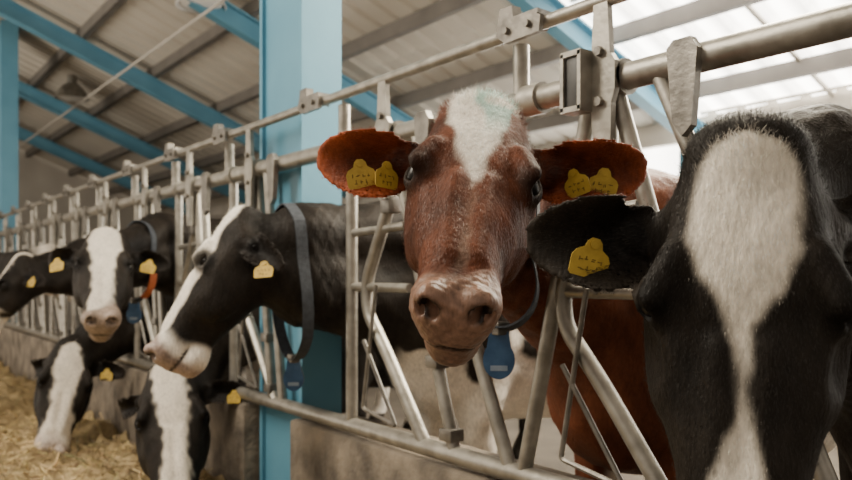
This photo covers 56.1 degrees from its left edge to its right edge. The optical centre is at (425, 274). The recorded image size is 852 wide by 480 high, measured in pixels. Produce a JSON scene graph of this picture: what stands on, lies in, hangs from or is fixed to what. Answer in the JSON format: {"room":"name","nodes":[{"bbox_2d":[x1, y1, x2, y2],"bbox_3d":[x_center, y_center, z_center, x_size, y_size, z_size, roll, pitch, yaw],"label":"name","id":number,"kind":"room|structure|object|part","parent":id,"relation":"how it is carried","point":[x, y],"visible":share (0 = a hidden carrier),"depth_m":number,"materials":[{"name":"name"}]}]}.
{"room":"farm building","nodes":[
{"label":"farm building","id":0,"kind":"room"},
{"bbox_2d":[18,148,141,329],"bbox_3d":[-9.003,-1.450,13.983,9.600,5.200,0.120,0,0,-36],"label":"wall","id":1,"kind":"structure","parent":0,"point":[37,176],"depth_m":15.23,"materials":[{"name":"grey concrete"}]},
{"bbox_2d":[0,0,513,178],"bbox_3d":[-3.437,-2.810,7.399,4.600,1.870,17.000,0,0,-36],"label":"ceiling","id":2,"kind":"structure","parent":0,"point":[230,65],"depth_m":8.46,"materials":[{"name":"grey metal"}]},
{"bbox_2d":[54,75,89,102],"bbox_3d":[-4.425,-2.342,10.000,0.410,0.310,0.410,0,0,-36],"label":"ceiling lamp","id":3,"kind":"object","parent":2,"relation":"hanging from","point":[70,91],"visible":0.98,"depth_m":9.90,"materials":[{"name":"grey metal"}]},
{"bbox_2d":[57,96,83,100],"bbox_3d":[-4.425,-2.212,10.000,0.340,0.050,0.340,0,0,-36],"label":"diffuser","id":4,"kind":"object","parent":3,"relation":"attached to","point":[62,98],"depth_m":9.95,"materials":[{"name":"white plastic"}]},
{"bbox_2d":[18,0,126,103],"bbox_3d":[-3.052,-2.555,7.681,0.066,0.110,17.000,0,0,-36],"label":"beam","id":5,"kind":"structure","parent":2,"relation":"attached to","point":[109,7],"depth_m":8.36,"materials":[{"name":"grey metal"}]},
{"bbox_2d":[18,126,185,214],"bbox_3d":[-6.514,-2.265,12.954,6.000,2.590,0.110,0,0,-36],"label":"roof beam","id":6,"kind":"structure","parent":2,"relation":"attached to","point":[44,144],"depth_m":13.43,"materials":[{"name":"blue metal"}]},
{"bbox_2d":[18,0,225,147],"bbox_3d":[-2.654,-2.090,7.601,0.025,0.025,17.400,0,0,-36],"label":"conduit","id":7,"kind":"object","parent":2,"relation":"attached to","point":[218,3],"visible":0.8,"depth_m":7.79,"materials":[{"name":"grey metal"}]},
{"bbox_2d":[18,80,245,204],"bbox_3d":[-4.978,-2.265,10.857,6.000,2.590,0.110,0,0,-36],"label":"roof beam","id":8,"kind":"structure","parent":2,"relation":"attached to","point":[27,92],"depth_m":11.18,"materials":[{"name":"blue metal"}]},
{"bbox_2d":[25,0,259,157],"bbox_3d":[-2.447,-2.255,8.124,0.066,0.110,17.000,0,0,-36],"label":"beam","id":9,"kind":"structure","parent":2,"relation":"attached to","point":[252,8],"depth_m":8.49,"materials":[{"name":"grey metal"}]},
{"bbox_2d":[0,0,345,198],"bbox_3d":[-3.382,-2.265,8.679,6.000,2.590,0.110,0,0,-36],"label":"roof beam","id":10,"kind":"structure","parent":2,"relation":"attached to","point":[15,13],"depth_m":8.66,"materials":[{"name":"blue metal"}]},
{"bbox_2d":[175,0,225,13],"bbox_3d":[-1.856,-2.357,6.600,0.410,0.310,0.410,0,0,-36],"label":"ceiling lamp","id":11,"kind":"object","parent":2,"relation":"hanging from","point":[181,4],"visible":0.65,"depth_m":6.55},
{"bbox_2d":[180,0,221,9],"bbox_3d":[-1.856,-2.227,6.600,0.340,0.050,0.340,0,0,-36],"label":"diffuser","id":12,"kind":"object","parent":11,"relation":"attached to","point":[183,3],"depth_m":6.53,"materials":[{"name":"white plastic"}]},
{"bbox_2d":[68,0,486,176],"bbox_3d":[-1.842,-1.955,8.568,0.066,0.110,17.000,0,0,-36],"label":"beam","id":13,"kind":"structure","parent":2,"relation":"attached to","point":[437,11],"depth_m":6.73,"materials":[{"name":"grey metal"}]},
{"bbox_2d":[561,0,834,116],"bbox_3d":[1.898,-1.518,5.574,1.850,0.775,1.250,0,0,-36],"label":"window","id":14,"kind":"structure","parent":2,"relation":"attached to","point":[748,17],"depth_m":5.45,"materials":[{"name":"white glass"}]},
{"bbox_2d":[754,0,851,90],"bbox_3d":[2.563,-1.518,4.666,1.850,0.775,1.000,0,0,-36],"label":"window","id":15,"kind":"structure","parent":2,"relation":"attached to","point":[772,10],"depth_m":4.93,"materials":[{"name":"white glass"}]},
{"bbox_2d":[210,194,397,217],"bbox_3d":[-2.141,-0.450,12.315,0.060,1.400,10.600,0,0,-36],"label":"wall","id":16,"kind":"structure","parent":0,"point":[361,200],"depth_m":10.52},
{"bbox_2d":[172,88,851,216],"bbox_3d":[-0.274,-1.180,9.716,0.100,0.220,17.000,0,0,-36],"label":"beam","id":17,"kind":"structure","parent":16,"relation":"attached to","point":[657,135],"depth_m":6.26,"materials":[{"name":"white metal"}]},
{"bbox_2d":[88,12,656,213],"bbox_3d":[-2.164,-1.520,11.120,1.850,0.770,12.500,0,0,-36],"label":"ceiling","id":18,"kind":"structure","parent":0,"point":[504,52],"depth_m":7.15,"materials":[{"name":"grey metal"}]},
{"bbox_2d":[109,0,766,193],"bbox_3d":[-1.237,-1.655,9.011,0.066,0.110,17.000,0,0,-36],"label":"beam","id":19,"kind":"structure","parent":18,"relation":"attached to","point":[696,10],"depth_m":6.09,"materials":[{"name":"grey metal"}]},
{"bbox_2d":[161,47,851,208],"bbox_3d":[-0.632,-1.355,9.454,0.066,0.110,17.000,0,0,-36],"label":"beam","id":20,"kind":"structure","parent":18,"relation":"attached to","point":[840,59],"depth_m":5.47,"materials":[{"name":"grey metal"}]},
{"bbox_2d":[48,329,839,479],"bbox_3d":[-2.926,1.100,6.534,14.000,0.100,22.000,0,0,-36],"label":"floor","id":21,"kind":"structure","parent":0,"point":[548,445],"depth_m":5.17,"materials":[{"name":"concrete"}]},
{"bbox_2d":[0,19,17,323],"bbox_3d":[-4.719,-0.880,9.001,0.175,3.860,0.400,0,0,-36],"label":"steel column","id":22,"kind":"structure","parent":21,"relation":"on","point":[8,30],"depth_m":8.83,"materials":[{"name":"blue metal"}]},
{"bbox_2d":[0,238,85,333],"bbox_3d":[-1.718,0.366,5.746,2.731,1.380,0.657,0,0,-36],"label":"cow","id":23,"kind":"object","parent":21,"relation":"on","point":[27,276],"visible":0.19,"depth_m":5.05},
{"bbox_2d":[0,361,224,479],"bbox_3d":[-5.285,0.889,6.665,3.350,0.310,13.000,0,0,-36],"label":"straw","id":24,"kind":"object","parent":21,"relation":"on","point":[89,424],"visible":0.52,"depth_m":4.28,"materials":[{"name":"beige plant"}]},
{"bbox_2d":[0,243,245,384],"bbox_3d":[-2.842,0.366,6.857,3.164,1.384,1.207,0,0,-7],"label":"cow","id":25,"kind":"object","parent":21,"relation":"on","point":[5,257],"visible":0.06,"depth_m":6.50},
{"bbox_2d":[0,325,259,479],"bbox_3d":[-2.624,0.795,6.104,0.260,0.510,6.650,0,0,-36],"label":"wall","id":26,"kind":"structure","parent":21,"relation":"on","point":[234,451],"depth_m":4.49,"materials":[{"name":"concrete"}]},
{"bbox_2d":[4,321,577,479],"bbox_3d":[-3.370,0.505,6.952,0.052,0.052,15.800,0,0,-36],"label":"rail","id":27,"kind":"object","parent":26,"relation":"on","point":[486,464],"visible":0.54,"depth_m":2.47,"materials":[{"name":"silver metal"}]},
{"bbox_2d":[0,237,1,251],"bbox_3d":[-4.681,-0.051,8.727,0.094,1.128,0.570,0,0,-36],"label":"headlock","id":28,"kind":"object","parent":27,"relation":"on","point":[0,237],"visible":0.03,"depth_m":8.61,"materials":[{"name":"silver metal"}]},
{"bbox_2d":[2,216,15,323],"bbox_3d":[-4.237,-0.051,8.122,0.094,1.128,0.570,0,0,-36],"label":"headlock","id":29,"kind":"object","parent":27,"relation":"on","point":[8,237],"visible":0.37,"depth_m":8.02,"materials":[{"name":"silver metal"}]},
{"bbox_2d":[14,211,30,327],"bbox_3d":[-3.794,-0.051,7.517,0.094,1.128,0.570,0,0,-36],"label":"headlock","id":30,"kind":"object","parent":27,"relation":"on","point":[22,234],"visible":0.4,"depth_m":7.41,"materials":[{"name":"silver metal"}]},
{"bbox_3d":[-3.812,0.247,7.510,0.013,0.436,0.196,0,0,-36],"label":"release rod","id":31,"kind":"part","parent":30,"relation":"part of","materials":[{"name":"silver metal"}]},
{"bbox_2d":[29,205,47,332],"bbox_3d":[-3.351,-0.051,6.912,0.094,1.128,0.570,0,0,-36],"label":"headlock","id":32,"kind":"object","parent":27,"relation":"on","point":[38,233],"visible":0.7,"depth_m":6.84,"materials":[{"name":"silver metal"}]},
{"bbox_3d":[-3.369,0.247,6.904,0.013,0.436,0.196,0,0,-36],"label":"release rod","id":33,"kind":"part","parent":32,"relation":"part of","materials":[{"name":"silver metal"}]},
{"bbox_2d":[47,199,68,338],"bbox_3d":[-2.908,-0.051,6.307,0.094,1.128,0.570,0,0,-36],"label":"headlock","id":34,"kind":"object","parent":27,"relation":"on","point":[57,229],"visible":0.69,"depth_m":6.24,"materials":[{"name":"silver metal"}]},
{"bbox_3d":[-2.926,0.247,6.300,0.013,0.436,0.196,0,0,-36],"label":"release rod","id":35,"kind":"part","parent":34,"relation":"part of","materials":[{"name":"silver metal"}]},
{"bbox_2d":[68,190,89,332],"bbox_3d":[-2.465,-0.051,5.702,0.094,1.128,0.570,0,0,-36],"label":"headlock","id":36,"kind":"object","parent":27,"relation":"on","point":[80,225],"visible":0.21,"depth_m":5.66,"materials":[{"name":"silver metal"}]},
{"bbox_3d":[-2.483,0.247,5.694,0.013,0.436,0.196,0,0,-36],"label":"release rod","id":37,"kind":"part","parent":36,"relation":"part of","materials":[{"name":"silver metal"}]},
{"bbox_2d":[94,180,119,230],"bbox_3d":[-2.021,-0.051,5.097,0.094,1.128,0.570,0,0,-36],"label":"headlock","id":38,"kind":"object","parent":27,"relation":"on","point":[108,218],"visible":0.16,"depth_m":5.04,"materials":[{"name":"silver metal"}]},
{"bbox_2d":[129,166,165,359],"bbox_3d":[-1.549,-0.051,4.451,0.094,1.128,0.570,0,0,-36],"label":"headlock","id":39,"kind":"object","parent":27,"relation":"on","point":[154,324],"visible":0.53,"depth_m":4.40,"materials":[{"name":"silver metal"}]},
{"bbox_3d":[-1.567,0.247,4.444,0.013,0.436,0.196,0,0,-36],"label":"release rod","id":40,"kind":"part","parent":39,"relation":"part of","materials":[{"name":"silver metal"}]},
{"bbox_2d":[170,150,210,300],"bbox_3d":[-1.135,-0.051,3.887,0.094,1.128,0.570,0,0,-36],"label":"headlock","id":41,"kind":"object","parent":27,"relation":"on","point":[197,201],"visible":0.37,"depth_m":3.85,"materials":[{"name":"silver metal"}]},
{"bbox_2d":[223,124,286,399],"bbox_3d":[-0.721,-0.051,3.322,0.094,1.128,0.570,0,0,-36],"label":"headlock","id":42,"kind":"object","parent":27,"relation":"on","point":[255,194],"visible":0.56,"depth_m":3.26,"materials":[{"name":"silver metal"}]},
{"bbox_3d":[-0.740,0.247,3.315,0.013,0.436,0.196,0,0,-36],"label":"release rod","id":43,"kind":"part","parent":42,"relation":"part of","materials":[{"name":"silver metal"}]},
{"bbox_2d":[338,74,515,464],"bbox_3d":[-0.039,-0.051,2.391,0.096,1.128,0.878,0,0,-36],"label":"headlock","id":44,"kind":"object","parent":27,"relation":"on","point":[450,434],"visible":0.72,"depth_m":2.48,"materials":[{"name":"silver metal"}]},
{"bbox_3d":[-0.149,0.247,2.508,0.013,0.436,0.196,0,0,-36],"label":"release rod","id":45,"kind":"part","parent":44,"relation":"part of","materials":[{"name":"silver metal"}]},
{"bbox_2d":[513,1,838,479],"bbox_3d":[0.471,-0.051,1.673,0.122,1.128,0.878,0,0,-36],"label":"headlock","id":46,"kind":"object","parent":27,"relation":"on","point":[591,88],"visible":0.59,"depth_m":1.76,"materials":[{"name":"grey metal"}]},
{"bbox_2d":[0,0,627,219],"bbox_3d":[-3.399,-0.620,6.931,0.072,0.091,15.800,0,0,-36],"label":"rod","id":47,"kind":"object","parent":46,"relation":"attached to","point":[513,25],"visible":0.98,"depth_m":2.44,"materials":[{"name":"silver metal"}]},
{"bbox_2d":[0,1,851,236],"bbox_3d":[-3.370,-0.435,6.952,0.060,0.060,15.800,0,0,-36],"label":"rail","id":48,"kind":"object","parent":46,"relation":"attached to","point":[831,24],"visible":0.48,"depth_m":1.55,"materials":[{"name":"silver metal"}]},
{"bbox_3d":[0.337,-0.430,1.790,0.044,0.136,0.062,0,0,-36],"label":"latch frame","id":49,"kind":"part","parent":46,"relation":"part of","materials":[{"name":"silver metal"}]},
{"bbox_3d":[0.371,0.247,1.798,0.013,0.436,0.196,0,0,-36],"label":"release rod","id":50,"kind":"part","parent":46,"relation":"part of","materials":[{"name":"silver metal"}]},
{"bbox_2d":[29,288,389,456],"bbox_3d":[-1.182,0.365,5.151,2.540,1.383,0.676,0,0,-36],"label":"cow","id":51,"kind":"object","parent":21,"relation":"on","point":[64,382],"visible":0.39,"depth_m":4.38},
{"bbox_2d":[48,212,411,429],"bbox_3d":[-0.736,0.364,4.503,2.600,1.394,0.758,0,0,-45],"label":"cow","id":52,"kind":"object","parent":21,"relation":"on","point":[110,262],"visible":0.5,"depth_m":3.71},
{"bbox_2d":[260,0,340,479],"bbox_3d":[-0.517,-0.880,3.265,0.175,3.860,0.380,0,0,-36],"label":"steel column","id":53,"kind":"structure","parent":21,"relation":"on","point":[300,40],"depth_m":3.15,"materials":[{"name":"blue metal"}]},
{"bbox_2d":[117,307,525,479],"bbox_3d":[-0.260,0.364,4.000,2.441,1.393,0.672,0,0,-40],"label":"cow","id":54,"kind":"object","parent":21,"relation":"on","point":[172,420],"visible":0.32,"depth_m":3.26},
{"bbox_2d":[144,200,550,452],"bbox_3d":[0.219,0.364,3.229,2.573,1.392,0.647,0,0,-36],"label":"cow","id":55,"kind":"object","parent":21,"relation":"on","point":[290,261],"visible":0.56,"depth_m":2.73},
{"bbox_2d":[290,413,591,479],"bbox_3d":[0.573,0.795,1.740,0.260,0.510,3.330,0,0,-36],"label":"wall","id":56,"kind":"structure","parent":21,"relation":"on","point":[318,451],"depth_m":2.63,"materials":[{"name":"concrete"}]},
{"bbox_2d":[316,82,836,479],"bbox_3d":[0.733,0.339,2.374,0.771,1.435,2.742,0,0,44],"label":"cow","id":57,"kind":"object","parent":21,"relation":"on","point":[474,186],"visible":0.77,"depth_m":1.52},
{"bbox_2d":[679,150,682,174],"bbox_3d":[2.110,0.040,6.207,0.192,2.020,0.200,0,0,-36],"label":"steel column","id":58,"kind":"structure","parent":21,"relation":"on","point":[680,156],"depth_m":6.22,"materials":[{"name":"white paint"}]},
{"bbox_2d":[508,0,702,133],"bbox_3d":[-0.286,-2.265,4.452,6.000,2.590,0.110,0,0,-36],"label":"roof beam","id":59,"kind":"structure","parent":58,"relation":"on","point":[576,33],"depth_m":5.41,"materials":[{"name":"blue metal"}]},
{"bbox_2d":[521,102,851,479],"bbox_3d":[1.274,0.363,1.820,2.544,1.397,0.643,0,0,-36],"label":"cow","id":60,"kind":"object","parent":21,"relation":"on","point":[741,284],"visible":1,"depth_m":1.04},
{"bbox_3d":[0.550,0.040,8.336,0.192,2.020,0.200,0,0,-36],"label":"steel column","id":61,"kind":"structure","parent":21,"relation":"on","visible":0},
{"bbox_2d":[187,0,413,141],"bbox_3d":[-1.846,-2.265,6.581,6.000,2.590,0.110,0,0,-36],"label":"roof beam","id":62,"kind":"structure","parent":61,"relation":"on","point":[233,19],"depth_m":6.83,"materials":[{"name":"blue metal"}]},
{"bbox_3d":[-0.250,0.650,9.733,0.120,0.800,17.000,0,0,-36],"label":"wall","id":63,"kind":"structure","parent":0,"visible":0},
{"bbox_2d":[642,145,679,175],"bbox_3d":[3.016,-0.450,5.308,0.020,1.420,6.800,0,0,-36],"label":"window","id":64,"kind":"structure","parent":63,"relation":"in","point":[663,158],"depth_m":6.69,"materials":[{"name":"white glass"}]}
]}

